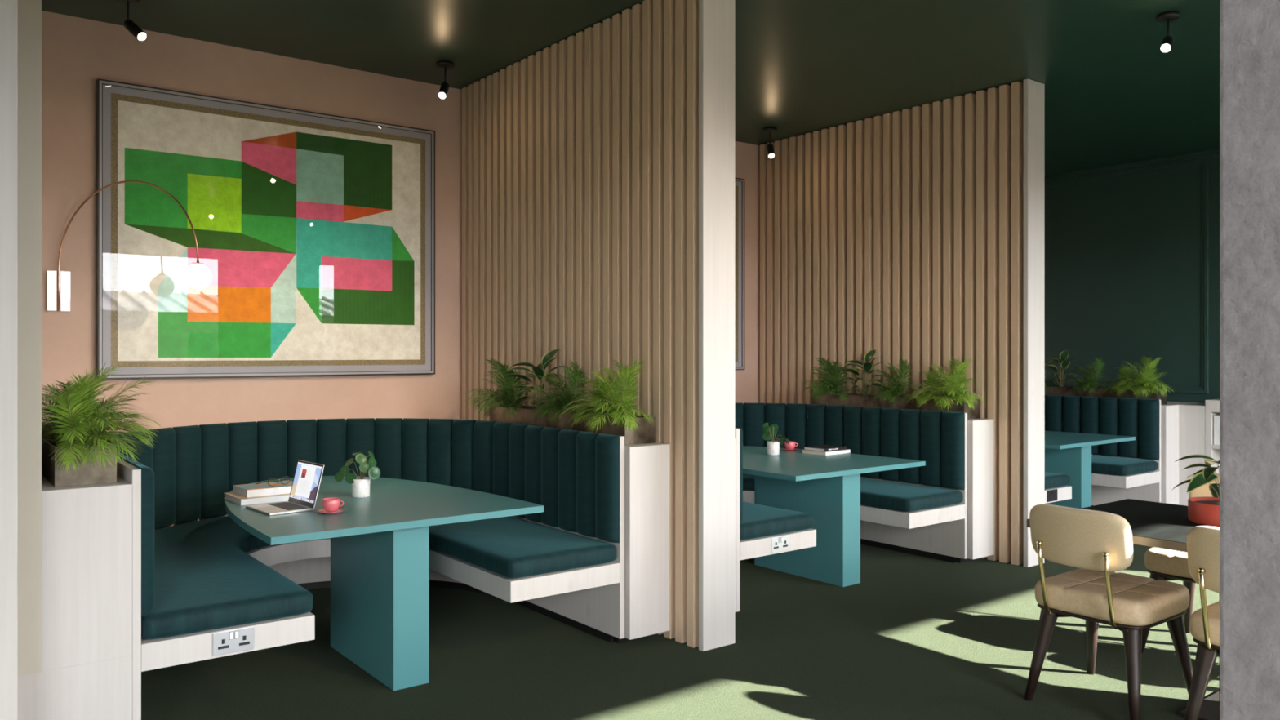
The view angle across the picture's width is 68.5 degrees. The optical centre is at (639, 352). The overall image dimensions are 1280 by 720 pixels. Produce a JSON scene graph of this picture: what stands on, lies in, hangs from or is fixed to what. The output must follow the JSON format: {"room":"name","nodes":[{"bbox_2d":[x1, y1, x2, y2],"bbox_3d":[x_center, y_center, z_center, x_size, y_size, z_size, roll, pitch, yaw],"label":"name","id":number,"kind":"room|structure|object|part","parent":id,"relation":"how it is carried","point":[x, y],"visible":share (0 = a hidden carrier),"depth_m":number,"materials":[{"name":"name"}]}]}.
{"room":"office breakout area","nodes":[
{"label":"office breakout area","id":0,"kind":"room"},
{"bbox_2d":[41,10,759,435],"bbox_3d":[-0.720,-0.198,7.075,13.500,3.297,0.100,0,0,-38],"label":"wall","id":1,"kind":"structure","parent":0,"point":[77,51],"depth_m":5.63,"materials":[{"name":"pink paint"}]},
{"bbox_2d":[46,180,211,311],"bbox_3d":[-2.769,-0.578,5.109,0.887,0.707,0.137,0,0,3],"label":"wall lamp","id":2,"kind":"object","parent":1,"relation":"attached to","point":[197,275],"visible":1,"depth_m":5.09,"materials":[{"name":"gold metal"}]},
{"bbox_3d":[-3.165,-0.333,5.112,0.108,0.216,0.022,0,0,-38],"label":"wall plate","id":3,"kind":"part","parent":2,"relation":"part of","materials":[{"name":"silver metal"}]},
{"bbox_3d":[-2.394,-0.412,5.087,0.137,0.137,0.137,0,0,-38],"label":"opal globe","id":4,"kind":"part","parent":2,"relation":"part of","materials":[{"name":"white"}]},
{"bbox_2d":[96,78,435,379],"bbox_3d":[-2.214,-0.682,5.829,2.018,1.665,0.044,0,0,-38],"label":"framed print","id":5,"kind":"object","parent":1,"relation":"attached to","point":[315,232],"visible":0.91,"depth_m":5.73,"materials":[{"name":"multicoloured paper"}]},
{"bbox_2d":[735,177,744,369],"bbox_3d":[0.099,-0.680,7.612,2.030,1.669,0.044,0,0,-38],"label":"framed print","id":6,"kind":"object","parent":1,"relation":"attached to","point":[740,183],"visible":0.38,"depth_m":8.20,"materials":[{"name":"black metal"}]},
{"bbox_2d":[41,0,1219,176],"bbox_3d":[1.690,-1.897,3.950,13.500,0.100,7.992,0,0,-38],"label":"ceiling","id":7,"kind":"structure","parent":0,"point":[1113,97],"depth_m":5.73,"materials":[{"name":"teal"}]},
{"bbox_2d":[117,0,146,40],"bbox_3d":[-2.640,-1.729,4.864,0.160,0.234,0.112,0,0,38],"label":"ceiling spotlight","id":8,"kind":"object","parent":7,"relation":"hanging from","point":[129,24],"visible":1,"depth_m":4.85,"materials":[{"name":"black metal"}]},
{"bbox_3d":[-2.659,-1.769,4.878,0.010,0.115,0.010,0,0,-38],"label":"rod","id":9,"kind":"part","parent":8,"relation":"part of","materials":[{"name":"black metal"}]},
{"bbox_2d":[436,61,454,98],"bbox_3d":[-1.237,-1.724,5.986,0.112,0.244,0.150,0,0,-20],"label":"ceiling spotlight","id":10,"kind":"object","parent":7,"relation":"hanging from","point":[443,91],"visible":1,"depth_m":5.96,"materials":[{"name":"black metal"}]},
{"bbox_3d":[-1.244,-1.769,6.004,0.010,0.115,0.010,0,0,-38],"label":"rod","id":11,"kind":"part","parent":10,"relation":"part of","materials":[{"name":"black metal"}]},
{"bbox_2d":[763,127,777,158],"bbox_3d":[1.077,-1.719,7.747,0.119,0.253,0.134,0,0,-38],"label":"ceiling spotlight","id":12,"kind":"object","parent":7,"relation":"hanging from","point":[767,130],"visible":1,"depth_m":7.71,"materials":[{"name":"black metal"}]},
{"bbox_3d":[1.073,-1.769,7.758,0.010,0.115,0.010,0,0,-38],"label":"rod","id":13,"kind":"part","parent":12,"relation":"part of","materials":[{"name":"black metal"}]},
{"bbox_2d":[1156,11,1179,53],"bbox_3d":[2.867,-1.732,5.121,0.166,0.228,0.112,0,0,-38],"label":"ceiling spotlight","id":14,"kind":"object","parent":7,"relation":"hanging from","point":[1166,46],"visible":1,"depth_m":5.09,"materials":[{"name":"black metal"}]},
{"bbox_3d":[2.889,-1.769,5.138,0.010,0.115,0.010,0,0,-38],"label":"rod","id":15,"kind":"part","parent":14,"relation":"part of","materials":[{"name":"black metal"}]},
{"bbox_2d":[141,543,1219,719],"bbox_3d":[1.690,1.500,3.950,13.500,0.100,7.992,0,0,-38],"label":"floor","id":16,"kind":"structure","parent":0,"point":[918,637],"depth_m":4.37,"materials":[{"name":"green carpet"}]},
{"bbox_2d":[0,0,17,719],"bbox_3d":[-2.751,-0.197,3.796,0.213,3.295,2.540,0,0,-38],"label":"wall","id":17,"kind":"structure","parent":16,"relation":"on","point":[8,8],"depth_m":2.84,"materials":[{"name":"white paint"}]},
{"bbox_2d":[17,0,41,676],"bbox_3d":[-2.726,-0.391,4.010,0.084,2.912,2.304,0,0,-38],"label":"trim","id":18,"kind":"structure","parent":17,"relation":"attached to","point":[29,11],"depth_m":3.10,"materials":[{"name":"beige paint"}]},
{"bbox_2d":[17,475,132,719],"bbox_3d":[-2.623,0.957,4.098,0.356,0.986,2.284,0,0,-38],"label":"base cabinet","id":19,"kind":"object","parent":16,"relation":"on","point":[86,673],"visible":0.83,"depth_m":3.21,"materials":[{"name":"white wood"}]},
{"bbox_2d":[41,423,116,487],"bbox_3d":[-2.345,0.396,3.815,0.189,0.136,1.334,0,0,-38],"label":"planter","id":20,"kind":"object","parent":19,"relation":"on","point":[86,474],"visible":0.48,"depth_m":3.30,"materials":[{"name":"concrete"}]},
{"bbox_2d":[41,372,131,444],"bbox_3d":[-2.337,0.242,3.808,0.464,0.335,0.424,0,0,10],"label":"potted palm","id":21,"kind":"object","parent":20,"relation":"in","point":[48,400],"visible":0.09,"depth_m":3.81,"materials":[{"name":"green plant"}]},
{"bbox_2d":[41,380,145,451],"bbox_3d":[-2.121,0.248,3.559,0.454,0.308,0.471,0,0,-10],"label":"potted palm","id":22,"kind":"object","parent":20,"relation":"in","point":[51,435],"visible":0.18,"depth_m":3.52,"materials":[{"name":"green plant"}]},
{"bbox_2d":[41,360,163,472],"bbox_3d":[-1.901,0.221,3.358,0.369,0.378,0.541,0,0,-13],"label":"potted palm","id":23,"kind":"object","parent":20,"relation":"in","point":[88,424],"visible":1,"depth_m":3.29,"materials":[{"name":"green plant"}]},
{"bbox_2d":[110,417,624,719],"bbox_3d":[-1.575,0.929,4.800,2.161,1.041,2.125,0,0,-38],"label":"bench","id":24,"kind":"object","parent":16,"relation":"on","point":[205,587],"visible":0.61,"depth_m":4.82,"materials":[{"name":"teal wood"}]},
{"bbox_2d":[213,626,253,656],"bbox_3d":[-1.518,1.079,3.509,0.146,0.086,0.005,0,0,-38],"label":"power socket","id":25,"kind":"object","parent":24,"relation":"attached to","point":[240,639],"depth_m":3.51,"materials":[{"name":"white plastic"}]},
{"bbox_2d":[141,515,617,639],"bbox_3d":[-1.566,0.985,4.789,2.097,0.095,2.088,0,0,-38],"label":"seat cushion","id":26,"kind":"object","parent":24,"relation":"on","point":[209,582],"depth_m":4.32,"materials":[{"name":"teal fabric"}]},
{"bbox_3d":[-1.569,1.083,4.792,2.104,0.097,2.088,0,0,-38],"label":"seat","id":27,"kind":"part","parent":24,"relation":"part of","materials":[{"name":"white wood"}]},
{"bbox_2d":[520,359,588,421],"bbox_3d":[-0.452,0.208,5.176,0.373,0.345,0.633,0,0,-38],"label":"potted palm","id":28,"kind":"object","parent":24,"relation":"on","point":[556,405],"visible":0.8,"depth_m":5.17,"materials":[{"name":"green plant"}]},
{"bbox_2d":[225,475,543,690],"bbox_3d":[-1.449,1.080,4.647,1.225,0.740,1.700,0,0,-38],"label":"table","id":29,"kind":"object","parent":16,"relation":"on","point":[380,544],"visible":0.76,"depth_m":4.14,"materials":[{"name":"teal paint"}]},
{"bbox_2d":[224,492,289,505],"bbox_3d":[-1.816,0.696,4.551,0.300,0.028,0.270,0,0,-39],"label":"book","id":30,"kind":"object","parent":29,"relation":"on","point":[237,499],"visible":0.48,"depth_m":4.44,"materials":[{"name":"white paper"}]},
{"bbox_2d":[232,480,293,497],"bbox_3d":[-1.810,0.665,4.583,0.275,0.034,0.215,0,0,-40],"label":"book","id":31,"kind":"object","parent":30,"relation":"on","point":[252,490],"visible":0.68,"depth_m":4.51,"materials":[{"name":"white paper"}]},
{"bbox_2d":[255,475,289,485],"bbox_3d":[-1.808,0.627,4.614,0.132,0.040,0.123,0,0,38],"label":"spectacles","id":32,"kind":"object","parent":31,"relation":"on","point":[281,480],"visible":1,"depth_m":4.58,"materials":[{"name":"brown"}]},
{"bbox_2d":[245,459,324,515],"bbox_3d":[-1.612,0.609,4.264,0.248,0.200,0.279,0,0,-43],"label":"laptop","id":33,"kind":"object","parent":29,"relation":"on","point":[306,482],"visible":1,"depth_m":4.29,"materials":[{"name":"silver metal"}]},
{"bbox_3d":[-1.540,0.606,4.331,0.005,0.198,0.279,19,-13,-41],"label":"lid","id":34,"kind":"part","parent":33,"relation":"part of","materials":[{"name":"silver metal"}]},
{"bbox_2d":[316,507,345,514],"bbox_3d":[-1.367,0.704,4.155,0.119,0.011,0.119,0,0,-38],"label":"saucer","id":35,"kind":"object","parent":29,"relation":"on","point":[323,511],"visible":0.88,"depth_m":4.15,"materials":[{"name":"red ceramic"}]},
{"bbox_2d":[321,497,344,511],"bbox_3d":[-1.363,0.674,4.158,0.088,0.054,0.080,0,0,-38],"label":"cup","id":36,"kind":"object","parent":35,"relation":"on","point":[331,504],"visible":1,"depth_m":4.13,"materials":[{"name":"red ceramic"}]},
{"bbox_2d":[334,450,380,497],"bbox_3d":[-1.381,0.599,4.614,0.168,0.222,0.164,0,0,34],"label":"potted pilea","id":37,"kind":"object","parent":29,"relation":"on","point":[360,486],"visible":1,"depth_m":4.59,"materials":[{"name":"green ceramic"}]},
{"bbox_2d":[351,476,370,497],"bbox_3d":[-1.374,0.665,4.623,0.089,0.090,0.089,0,0,-38],"label":"pot","id":38,"kind":"object","parent":37,"relation":"attached to","point":[360,486],"depth_m":4.59,"materials":[{"name":"white ceramic"}]},
{"bbox_2d":[453,418,669,643],"bbox_3d":[-0.658,0.957,5.590,0.254,0.986,2.321,0,0,-38],"label":"base cabinet","id":39,"kind":"object","parent":16,"relation":"on","point":[646,466],"visible":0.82,"depth_m":4.66,"materials":[{"name":"white wood"}]},
{"bbox_2d":[488,404,655,444],"bbox_3d":[-0.427,0.397,5.301,0.192,0.135,1.403,0,0,-38],"label":"planter","id":40,"kind":"object","parent":39,"relation":"on","point":[646,434],"visible":0.52,"depth_m":5.01,"materials":[{"name":"concrete"}]},
{"bbox_2d":[464,357,537,421],"bbox_3d":[-0.856,0.223,5.594,0.431,0.386,0.529,0,0,-38],"label":"potted palm","id":41,"kind":"object","parent":40,"relation":"in","point":[510,396],"visible":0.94,"depth_m":5.58,"materials":[{"name":"green plant"}]},
{"bbox_2d":[502,348,568,410],"bbox_3d":[-0.581,0.165,5.445,0.374,0.372,0.385,0,0,17],"label":"variegated plant","id":42,"kind":"object","parent":40,"relation":"on","point":[539,370],"visible":0.69,"depth_m":5.42,"materials":[{"name":"green plant"}]},
{"bbox_2d":[560,371,610,422],"bbox_3d":[-0.260,0.243,4.948,0.262,0.286,0.432,0,0,-38],"label":"potted palm","id":43,"kind":"object","parent":40,"relation":"in","point":[597,392],"visible":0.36,"depth_m":4.92,"materials":[{"name":"green plant"}]},
{"bbox_2d":[556,358,654,433],"bbox_3d":[-0.179,0.219,4.795,0.445,0.376,0.564,0,0,-38],"label":"potted palm","id":44,"kind":"object","parent":40,"relation":"in","point":[618,407],"visible":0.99,"depth_m":4.76,"materials":[{"name":"green plant"}]},
{"bbox_3d":[0.045,0.935,4.678,0.254,0.943,0.018,0,0,-38],"label":"panel","id":45,"kind":"part","parent":39,"relation":"part of","materials":[{"name":"white wood"}]},
{"bbox_2d":[462,0,735,651],"bbox_3d":[-0.385,-0.197,5.620,0.213,3.295,2.540,0,0,-38],"label":"wall","id":46,"kind":"structure","parent":16,"relation":"on","point":[598,166],"depth_m":4.99,"materials":[{"name":"brown wood"}]},
{"bbox_3d":[0.380,-0.197,4.628,0.213,3.295,0.034,0,0,-38],"label":"post","id":47,"kind":"part","parent":46,"relation":"part of","materials":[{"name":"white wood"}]},
{"bbox_2d":[735,438,736,612],"bbox_3d":[-0.287,0.957,5.902,0.282,0.986,2.280,0,0,-38],"label":"base cabinet","id":48,"kind":"object","parent":16,"relation":"on","point":[735,438],"visible":0.14,"depth_m":5.08,"materials":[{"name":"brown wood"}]},
{"bbox_2d":[742,445,925,586],"bbox_3d":[0.859,1.080,6.427,1.225,0.740,1.700,0,0,-38],"label":"table","id":49,"kind":"object","parent":16,"relation":"on","point":[827,488],"visible":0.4,"depth_m":5.93,"materials":[{"name":"teal paint"}]},
{"bbox_2d":[762,422,789,455],"bbox_3d":[0.936,0.599,6.522,0.164,0.222,0.168,0,0,-7],"label":"potted pilea","id":50,"kind":"object","parent":49,"relation":"on","point":[772,446],"visible":1,"depth_m":6.51,"materials":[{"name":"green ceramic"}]},
{"bbox_2d":[766,440,779,455],"bbox_3d":[0.925,0.665,6.521,0.089,0.090,0.089,0,0,11],"label":"pot","id":51,"kind":"object","parent":50,"relation":"attached to","point":[772,446],"depth_m":6.49,"materials":[{"name":"white ceramic"}]},
{"bbox_2d":[782,448,798,450],"bbox_3d":[1.085,0.704,6.797,0.119,0.011,0.119,0,0,-38],"label":"saucer","id":52,"kind":"object","parent":49,"relation":"on","point":[785,449],"visible":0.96,"depth_m":6.78,"materials":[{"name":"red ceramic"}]},
{"bbox_2d":[784,441,798,449],"bbox_3d":[1.089,0.674,6.800,0.088,0.054,0.080,0,0,-38],"label":"cup","id":53,"kind":"object","parent":52,"relation":"on","point":[791,445],"visible":0.94,"depth_m":6.77,"materials":[{"name":"red ceramic"}]},
{"bbox_2d":[802,448,850,455],"bbox_3d":[1.313,0.699,6.628,0.275,0.023,0.210,0,0,-40],"label":"book","id":54,"kind":"object","parent":49,"relation":"on","point":[847,451],"visible":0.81,"depth_m":6.54,"materials":[{"name":"white paper"}]},
{"bbox_2d":[804,444,846,451],"bbox_3d":[1.310,0.676,6.632,0.255,0.021,0.181,0,0,-41],"label":"book","id":55,"kind":"object","parent":54,"relation":"on","point":[826,447],"visible":1,"depth_m":6.58,"materials":[{"name":"black paper"}]},
{"bbox_2d":[735,402,967,612],"bbox_3d":[0.733,0.929,6.580,2.161,1.041,2.125,0,0,-38],"label":"bench","id":56,"kind":"object","parent":16,"relation":"on","point":[922,511],"visible":0.26,"depth_m":6.54,"materials":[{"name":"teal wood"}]},
{"bbox_2d":[770,534,789,553],"bbox_3d":[0.790,1.079,5.289,0.146,0.086,0.005,0,0,-38],"label":"power socket","id":57,"kind":"object","parent":56,"relation":"attached to","point":[779,543],"depth_m":5.29,"materials":[{"name":"white plastic"}]},
{"bbox_2d":[739,473,963,540],"bbox_3d":[0.742,0.985,6.569,2.097,0.095,2.088,0,0,-38],"label":"seat cushion","id":58,"kind":"object","parent":56,"relation":"on","point":[897,496],"depth_m":6.13,"materials":[{"name":"teal fabric"}]},
{"bbox_3d":[0.739,1.083,6.572,2.104,0.097,2.088,0,0,-38],"label":"seat","id":59,"kind":"part","parent":56,"relation":"part of","materials":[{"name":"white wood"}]},
{"bbox_2d":[857,357,927,404],"bbox_3d":[1.856,0.208,6.955,0.373,0.345,0.633,0,0,-38],"label":"potted palm","id":60,"kind":"object","parent":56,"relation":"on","point":[895,389],"visible":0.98,"depth_m":6.94,"materials":[{"name":"green plant"}]},
{"bbox_2d":[760,78,1044,567],"bbox_3d":[1.923,-0.197,7.400,0.213,3.295,2.540,0,0,-38],"label":"wall","id":61,"kind":"structure","parent":16,"relation":"on","point":[916,235],"depth_m":6.98,"materials":[{"name":"brown wood"}]},
{"bbox_3d":[2.688,-0.197,6.407,0.213,3.295,0.034,0,0,-38],"label":"post","id":62,"kind":"part","parent":61,"relation":"part of","materials":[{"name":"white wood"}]},
{"bbox_2d":[955,417,993,563],"bbox_3d":[1.650,0.957,7.369,0.254,0.986,2.321,0,0,-38],"label":"base cabinet","id":63,"kind":"object","parent":16,"relation":"on","point":[980,431],"visible":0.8,"depth_m":6.43,"materials":[{"name":"white wood"}]},
{"bbox_2d":[810,392,980,419],"bbox_3d":[1.881,0.397,7.081,0.192,0.135,1.403,0,0,-38],"label":"planter","id":64,"kind":"object","parent":63,"relation":"on","point":[853,399],"visible":0.51,"depth_m":6.92,"materials":[{"name":"concrete"}]},
{"bbox_2d":[802,355,862,403],"bbox_3d":[1.452,0.223,7.374,0.431,0.386,0.529,0,0,-38],"label":"potted palm","id":65,"kind":"object","parent":64,"relation":"in","point":[831,386],"visible":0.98,"depth_m":7.37,"materials":[{"name":"green plant"}]},
{"bbox_2d":[840,349,886,396],"bbox_3d":[1.727,0.165,7.225,0.374,0.372,0.385,0,0,17],"label":"variegated plant","id":66,"kind":"object","parent":64,"relation":"on","point":[867,366],"visible":0.85,"depth_m":7.21,"materials":[{"name":"green plant"}]},
{"bbox_2d":[900,366,946,404],"bbox_3d":[2.048,0.243,6.728,0.262,0.286,0.432,0,0,-38],"label":"potted palm","id":67,"kind":"object","parent":64,"relation":"in","point":[929,378],"visible":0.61,"depth_m":6.72,"materials":[{"name":"green plant"}]},
{"bbox_2d":[909,356,986,411],"bbox_3d":[2.129,0.219,6.575,0.445,0.376,0.564,0,0,-38],"label":"potted palm","id":68,"kind":"object","parent":64,"relation":"in","point":[954,390],"visible":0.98,"depth_m":6.54,"materials":[{"name":"green plant"}]},
{"bbox_3d":[2.353,0.935,6.457,0.254,0.943,0.018,0,0,-38],"label":"panel","id":69,"kind":"part","parent":63,"relation":"part of","materials":[{"name":"white wood"}]},
{"bbox_2d":[1044,431,1135,508],"bbox_3d":[3.167,1.080,8.207,1.225,0.740,1.700,0,0,-38],"label":"table","id":70,"kind":"object","parent":16,"relation":"on","point":[1068,453],"visible":0.2,"depth_m":7.64,"materials":[{"name":"teal paint"}]},
{"bbox_2d":[1044,395,1160,506],"bbox_3d":[3.041,0.929,8.359,2.161,1.041,2.125,0,0,-38],"label":"bench","id":71,"kind":"object","parent":16,"relation":"on","point":[1128,469],"visible":0.18,"depth_m":8.30,"materials":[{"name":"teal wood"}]},
{"bbox_2d":[1046,488,1057,502],"bbox_3d":[3.104,1.079,7.073,0.146,0.086,0.005,0,0,-38],"label":"power socket","id":72,"kind":"object","parent":71,"relation":"attached to","point":[1051,494],"depth_m":7.07,"materials":[{"name":"black plastic"}]},
{"bbox_2d":[1044,455,1158,488],"bbox_3d":[3.050,0.985,8.348,2.097,0.095,2.088,0,0,-38],"label":"seat cushion","id":73,"kind":"object","parent":71,"relation":"on","point":[1125,468],"depth_m":7.94,"materials":[{"name":"teal fabric"}]},
{"bbox_3d":[3.047,1.083,8.351,2.104,0.097,2.088,0,0,-38],"label":"seat","id":74,"kind":"part","parent":71,"relation":"part of","materials":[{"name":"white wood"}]},
{"bbox_2d":[1024,503,1193,719],"bbox_3d":[1.938,1.036,3.891,0.613,0.837,0.468,0,0,-38],"label":"upholstered chair","id":75,"kind":"object","parent":16,"relation":"on","point":[1100,544],"visible":1,"depth_m":3.75,"materials":[{"name":"beige"}]},
{"bbox_3d":[1.681,1.254,3.936,0.149,0.401,0.070,0,0,5],"label":"leg","id":76,"kind":"part","parent":75,"relation":"part of","materials":[{"name":"brown wood"}]},
{"bbox_3d":[1.661,0.921,3.848,0.121,0.313,0.020,0,0,-38],"label":"rod","id":77,"kind":"part","parent":75,"relation":"part of","materials":[{"name":"gold metal"}]},
{"bbox_3d":[1.736,0.737,3.736,0.100,0.239,0.408,0,0,-38],"label":"backrest","id":78,"kind":"part","parent":75,"relation":"part of","materials":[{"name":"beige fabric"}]},
{"bbox_3d":[2.006,1.254,4.186,0.070,0.401,0.149,0,0,10],"label":"leg","id":79,"kind":"part","parent":75,"relation":"part of","materials":[{"name":"brown wood"}]},
{"bbox_3d":[1.826,0.921,3.634,0.121,0.313,0.020,0,0,-38],"label":"rod","id":80,"kind":"part","parent":75,"relation":"part of","materials":[{"name":"gold metal"}]},
{"bbox_3d":[1.961,1.010,3.909,0.488,0.104,0.468,0,0,-38],"label":"seat","id":81,"kind":"part","parent":75,"relation":"part of","materials":[{"name":"leather"}]},
{"bbox_3d":[1.961,1.086,3.909,0.392,0.048,0.372,0,0,-38],"label":"under frame","id":82,"kind":"part","parent":75,"relation":"part of","materials":[{"name":"brown wood"}]},
{"bbox_3d":[1.916,1.254,3.631,0.070,0.401,0.149,0,0,10],"label":"leg","id":83,"kind":"part","parent":75,"relation":"part of","materials":[{"name":"brown wood"}]},
{"bbox_3d":[2.241,1.254,3.882,0.149,0.401,0.070,0,0,5],"label":"leg","id":84,"kind":"part","parent":75,"relation":"part of","materials":[{"name":"brown wood"}]},
{"bbox_2d":[1026,498,1219,719],"bbox_3d":[2.624,1.080,3.475,0.912,0.740,2.022,0,0,-38],"label":"table","id":85,"kind":"object","parent":16,"relation":"on","point":[1153,524],"visible":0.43,"depth_m":3.89,"materials":[{"name":"brown"}]},
{"bbox_3d":[2.624,1.440,3.475,0.440,0.020,1.000,0,0,-38],"label":"foot plate","id":86,"kind":"part","parent":85,"relation":"part of","materials":[{"name":"black metal"}]},
{"bbox_2d":[1187,497,1219,527],"bbox_3d":[2.426,0.665,3.904,0.258,0.090,0.258,0,0,-38],"label":"plant pot","id":87,"kind":"object","parent":85,"relation":"on","point":[1205,511],"visible":0.4,"depth_m":3.87,"materials":[{"name":"red"}]},
{"bbox_2d":[1172,454,1219,499],"bbox_3d":[2.418,0.531,3.905,0.338,0.236,0.354,0,0,-38],"label":"variegated plant","id":88,"kind":"object","parent":87,"relation":"in","point":[1201,477],"visible":0.36,"depth_m":3.91,"materials":[{"name":"green plant"}]},
{"bbox_2d":[1141,473,1219,653],"bbox_3d":[2.780,1.036,4.549,0.613,0.837,0.468,0,0,-38],"label":"upholstered chair","id":89,"kind":"object","parent":16,"relation":"on","point":[1162,564],"visible":0.2,"depth_m":4.52,"materials":[{"name":"beige leather"}]},
{"bbox_3d":[2.477,1.254,4.558,0.149,0.401,0.070,0,0,5],"label":"leg","id":90,"kind":"part","parent":89,"relation":"part of","materials":[{"name":"brown wood"}]},
{"bbox_3d":[2.757,1.010,4.531,0.488,0.104,0.468,0,0,-38],"label":"seat","id":91,"kind":"part","parent":89,"relation":"part of","materials":[{"name":"leather"}]},
{"bbox_3d":[2.757,1.086,4.531,0.392,0.048,0.372,0,0,-38],"label":"under frame","id":92,"kind":"part","parent":89,"relation":"part of","materials":[{"name":"brown wood"}]},
{"bbox_3d":[2.802,1.254,4.809,0.070,0.401,0.149,0,0,10],"label":"leg","id":93,"kind":"part","parent":89,"relation":"part of","materials":[{"name":"brown wood"}]},
{"bbox_3d":[2.982,0.737,4.704,0.100,0.239,0.408,0,0,-38],"label":"backrest","id":94,"kind":"part","parent":89,"relation":"part of","materials":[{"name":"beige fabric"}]},
{"bbox_2d":[1160,401,1205,506],"bbox_3d":[4.231,0.957,9.227,0.781,0.986,2.531,0,0,-38],"label":"base cabinet","id":95,"kind":"object","parent":16,"relation":"on","point":[1183,424],"visible":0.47,"depth_m":8.22,"materials":[{"name":"white wood"}]},
{"bbox_2d":[1044,385,1167,404],"bbox_3d":[4.189,0.397,8.860,0.192,0.135,1.403,0,0,-38],"label":"planter","id":96,"kind":"object","parent":95,"relation":"on","point":[1052,390],"visible":0.38,"depth_m":8.62,"materials":[{"name":"wood"}]},
{"bbox_2d":[1044,363,1057,391],"bbox_3d":[3.760,0.223,9.153,0.431,0.386,0.529,0,0,-38],"label":"potted palm","id":97,"kind":"object","parent":96,"relation":"in","point":[1045,363],"visible":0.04,"depth_m":9.05,"materials":[{"name":"green plant"}]},
{"bbox_2d":[1044,350,1081,387],"bbox_3d":[4.035,0.165,9.004,0.374,0.372,0.385,0,0,17],"label":"variegated plant","id":98,"kind":"object","parent":96,"relation":"on","point":[1064,355],"visible":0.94,"depth_m":8.99,"materials":[{"name":"green plant"}]},
{"bbox_2d":[1057,355,1116,393],"bbox_3d":[4.164,0.208,8.735,0.373,0.345,0.633,0,0,-38],"label":"potted palm","id":99,"kind":"object","parent":96,"relation":"in","point":[1091,382],"visible":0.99,"depth_m":8.72,"materials":[{"name":"green plant"}]},
{"bbox_2d":[1099,364,1138,391],"bbox_3d":[4.356,0.243,8.507,0.262,0.286,0.432,0,0,-38],"label":"potted palm","id":100,"kind":"object","parent":96,"relation":"in","point":[1122,372],"visible":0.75,"depth_m":8.52,"materials":[{"name":"green plant"}]},
{"bbox_2d":[1106,355,1173,398],"bbox_3d":[4.437,0.219,8.354,0.445,0.376,0.564,0,0,-38],"label":"potted palm","id":101,"kind":"object","parent":96,"relation":"in","point":[1146,375],"visible":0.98,"depth_m":8.33,"materials":[{"name":"green plant"}]},
{"bbox_3d":[4.662,0.935,8.238,0.256,0.943,0.018,0,0,-38],"label":"panel","id":102,"kind":"part","parent":95,"relation":"part of","materials":[{"name":"white wood"}]},
{"bbox_3d":[5.041,0.957,8.386,0.525,0.986,0.210,0,0,-38],"label":"panel","id":103,"kind":"part","parent":95,"relation":"part of","materials":[{"name":"white wood"}]},
{"bbox_2d":[1184,525,1219,719],"bbox_3d":[2.310,1.036,3.410,0.613,0.837,0.468,0,0,-38],"label":"upholstered chair","id":104,"kind":"object","parent":16,"relation":"on","point":[1202,541],"visible":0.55,"depth_m":3.38,"materials":[{"name":"beige leather"}]},
{"bbox_3d":[2.053,1.254,3.455,0.149,0.401,0.070,0,0,5],"label":"leg","id":105,"kind":"part","parent":104,"relation":"part of","materials":[{"name":"brown wood"}]},
{"bbox_3d":[2.108,0.737,3.254,0.100,0.239,0.408,0,0,-38],"label":"backrest","id":106,"kind":"part","parent":104,"relation":"part of","materials":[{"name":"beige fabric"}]},
{"bbox_3d":[2.333,1.010,3.427,0.488,0.104,0.468,0,0,-38],"label":"seat","id":107,"kind":"part","parent":104,"relation":"part of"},
{"bbox_3d":[2.032,0.921,3.366,0.121,0.313,0.020,0,0,-38],"label":"rod","id":108,"kind":"part","parent":104,"relation":"part of","materials":[{"name":"gold metal"}]},
{"bbox_2d":[1205,399,1219,473],"bbox_3d":[5.585,0.931,7.659,0.500,1.037,1.600,0,0,-38],"label":"bookcase","id":109,"kind":"object","parent":16,"relation":"on","point":[1212,406],"visible":0.21,"depth_m":8.12,"materials":[{"name":"white wood"}]},
{"bbox_3d":[5.584,0.812,7.646,0.478,0.035,1.522,0,0,-38],"label":"shelf","id":110,"kind":"part","parent":109,"relation":"part of","materials":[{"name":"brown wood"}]},
{"bbox_2d":[1213,414,1219,444],"bbox_3d":[5.078,0.669,8.161,0.270,0.250,0.068,0,0,-38],"label":"ring binder","id":111,"kind":"object","parent":109,"relation":"on","point":[1216,418],"visible":0.24,"depth_m":8.09,"materials":[{"name":"white"}]},
{"bbox_2d":[1219,0,1279,719],"bbox_3d":[0.820,-0.198,0.615,0.350,3.297,0.672,0,0,-38],"label":"concrete column","id":112,"kind":"structure","parent":16,"relation":"on","point":[1250,29],"depth_m":0.76,"materials":[{"name":"concrete"}]},
{"bbox_2d":[1044,155,1219,402],"bbox_3d":[6.143,-0.198,7.509,0.100,3.297,7.592,0,0,-38],"label":"wall","id":113,"kind":"structure","parent":0,"point":[1123,255],"depth_m":9.15,"materials":[{"name":"teal paint"}]},
{"bbox_2d":[1044,157,1208,393],"bbox_3d":[5.390,-0.703,8.386,0.022,2.165,5.100,0,0,-38],"label":"trim","id":114,"kind":"structure","parent":113,"relation":"attached to","point":[1204,162],"depth_m":8.66,"materials":[{"name":"teal paint"}]},
{"bbox_2d":[1044,148,1219,182],"bbox_3d":[6.091,-1.819,7.470,0.030,0.055,7.592,0,0,-38],"label":"trim","id":115,"kind":"structure","parent":113,"relation":"attached to","point":[1215,152],"depth_m":9.12,"materials":[{"name":"teal paint"}]},
{"bbox_2d":[1167,396,1219,402],"bbox_3d":[4.569,0.440,9.453,0.020,0.040,2.592,0,0,-38],"label":"trim","id":116,"kind":"structure","parent":113,"relation":"attached to","point":[1169,398],"depth_m":8.74,"materials":[{"name":"teal paint"}]}
]}

